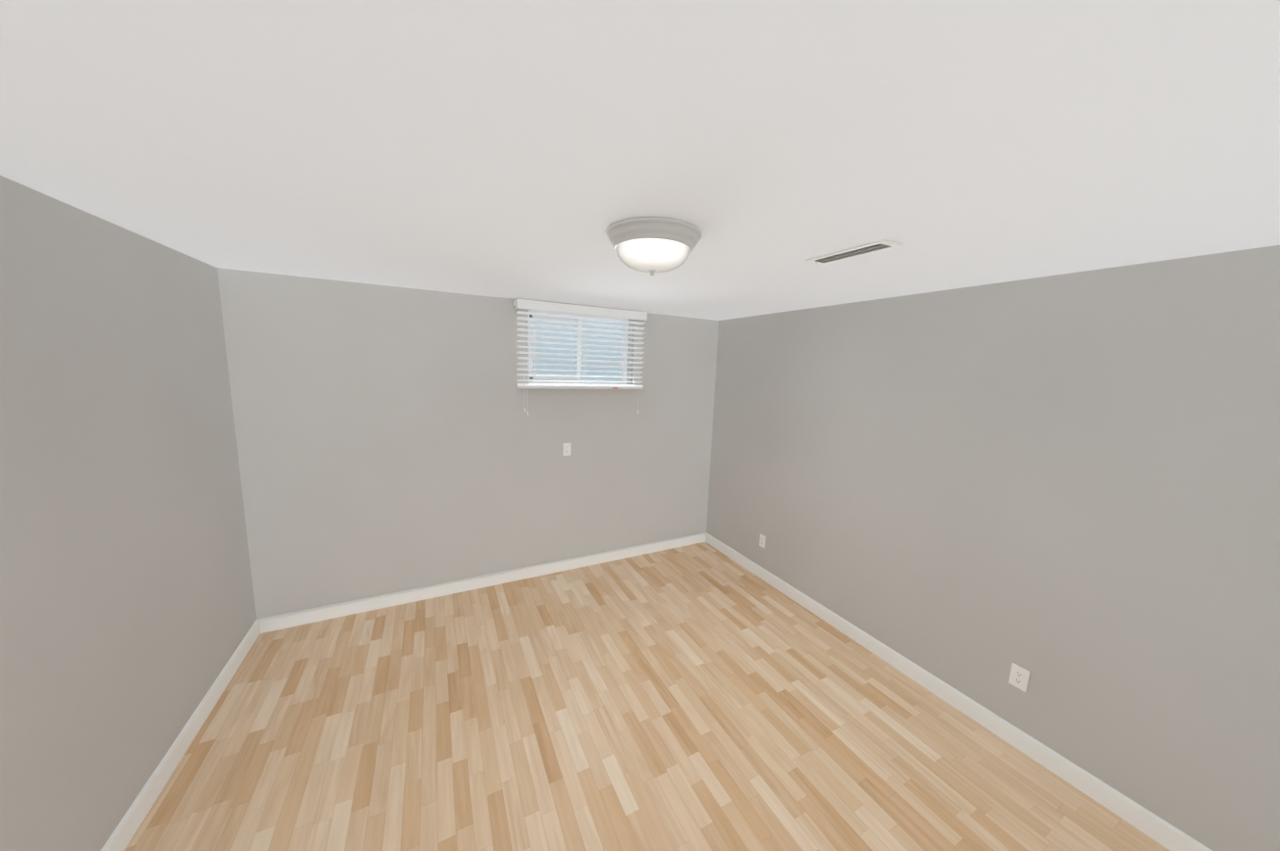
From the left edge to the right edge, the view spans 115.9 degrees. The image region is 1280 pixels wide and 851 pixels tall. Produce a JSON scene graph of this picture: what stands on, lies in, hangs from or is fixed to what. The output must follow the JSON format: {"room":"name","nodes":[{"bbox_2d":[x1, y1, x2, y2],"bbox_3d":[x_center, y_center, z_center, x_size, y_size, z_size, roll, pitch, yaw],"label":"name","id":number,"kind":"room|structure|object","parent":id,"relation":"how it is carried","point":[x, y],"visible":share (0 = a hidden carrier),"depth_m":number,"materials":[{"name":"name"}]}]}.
{"room":"empty basement room","nodes":[
{"label":"empty basement room","id":0,"kind":"room"},
{"bbox_2d":[0,175,255,850],"bbox_3d":[-1.858,0.486,0.966,0.250,2.350,3.930,-2,9,-27],"label":"wall","id":1,"kind":"structure","parent":0,"point":[128,615],"depth_m":1.48,"materials":[{"name":"paint"}]},
{"bbox_2d":[101,619,259,850],"bbox_3d":[-1.779,1.594,1.189,0.014,0.100,3.430,-2,9,-27],"label":"baseboard","id":2,"kind":"structure","parent":1,"relation":"attached to","point":[125,831],"depth_m":1.81,"materials":[{"name":"white wood"}]},
{"bbox_2d":[216,267,718,619],"bbox_3d":[-0.943,0.150,3.483,3.700,2.350,0.250,-2,9,-27],"label":"wall","id":3,"kind":"structure","parent":0,"point":[382,434],"depth_m":3.00,"materials":[{"name":"paint"}]},
{"bbox_2d":[256,532,706,633],"bbox_3d":[-0.922,1.281,3.530,3.700,0.100,0.014,-2,9,-27],"label":"baseboard","id":4,"kind":"structure","parent":3,"relation":"attached to","point":[295,619],"depth_m":3.23,"materials":[{"name":"white wood"}]},
{"bbox_2d":[563,443,570,456],"bbox_3d":[-0.637,0.209,3.505,0.070,0.115,0.008,-2,9,-27],"label":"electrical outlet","id":5,"kind":"object","parent":3,"relation":"attached to","point":[566,449],"visible":1,"depth_m":3.50,"materials":[{"name":"white plastic"}]},
{"bbox_2d":[527,309,628,384],"bbox_3d":[-0.555,-0.677,3.594,0.950,0.620,0.070,-2,9,-27],"label":"window","id":6,"kind":"structure","parent":3,"relation":"in","point":[576,352],"depth_m":3.56,"materials":[{"name":"white plastic"}]},
{"bbox_2d":[512,298,647,415],"bbox_3d":[-0.478,-0.547,3.425,1.148,0.917,0.073,-2,9,-27],"label":"window blind","id":7,"kind":"object","parent":6,"relation":"attached to","point":[528,304],"visible":1,"depth_m":3.37,"materials":[{"name":"white plastic"}]},
{"bbox_2d":[0,0,1279,320],"bbox_3d":[-0.059,-0.820,1.687,4.200,0.150,3.930,-2,9,-27],"label":"ceiling","id":8,"kind":"structure","parent":0,"point":[524,149],"depth_m":0.86,"materials":[{"name":"white paint"}]},
{"bbox_2d":[606,216,701,276],"bbox_3d":[0.048,-0.636,1.498,0.352,0.151,0.352,-2,9,-27],"label":"lamp","id":9,"kind":"object","parent":8,"relation":"attached to","point":[651,245],"visible":1,"depth_m":1.39,"materials":[{"name":"white glass"}]},
{"bbox_2d":[805,239,901,264],"bbox_3d":[0.855,-0.701,1.637,0.115,0.008,0.350,-2,9,-27],"label":"ceiling vent","id":10,"kind":"object","parent":8,"relation":"in","point":[865,249],"visible":1,"depth_m":1.61,"materials":[{"name":"white metal"}]},
{"bbox_2d":[124,542,1170,850],"bbox_3d":[-0.145,1.637,2.047,4.200,0.120,3.930,-2,9,-27],"label":"floor","id":11,"kind":"structure","parent":0,"point":[701,697],"depth_m":2.01,"materials":[{"name":"laminate"}]},
{"bbox_2d":[706,245,1279,850],"bbox_3d":[1.653,0.345,2.771,0.250,2.350,3.930,-2,9,-27],"label":"wall","id":12,"kind":"structure","parent":0,"point":[1063,490],"depth_m":1.88,"materials":[{"name":"paint"}]},
{"bbox_2d":[759,533,766,549],"bbox_3d":[1.103,1.042,3.614,0.008,0.115,0.070,-2,9,-27],"label":"electrical outlet","id":13,"kind":"object","parent":12,"relation":"attached to","point":[762,538],"visible":1,"depth_m":3.61,"materials":[{"name":"white plastic"}]},
{"bbox_2d":[705,532,1212,850],"bbox_3d":[1.497,1.463,2.873,0.014,0.100,3.430,-2,9,-27],"label":"baseboard","id":14,"kind":"structure","parent":12,"relation":"attached to","point":[1160,831],"depth_m":2.10,"materials":[{"name":"white wood"}]},
{"bbox_2d":[1008,663,1029,692],"bbox_3d":[1.924,1.280,2.035,0.008,0.115,0.070,-2,9,-27],"label":"electrical outlet","id":15,"kind":"object","parent":12,"relation":"attached to","point":[1019,678],"visible":1,"depth_m":2.03,"materials":[{"name":"white plastic"}]},
{"label":"outside","id":16,"kind":"structure","parent":0,"visible":0},
{"bbox_2d":[532,319,620,380],"bbox_3d":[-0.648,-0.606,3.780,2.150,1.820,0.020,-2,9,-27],"label":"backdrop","id":17,"kind":"structure","parent":16,"point":[573,357],"depth_m":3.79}
]}

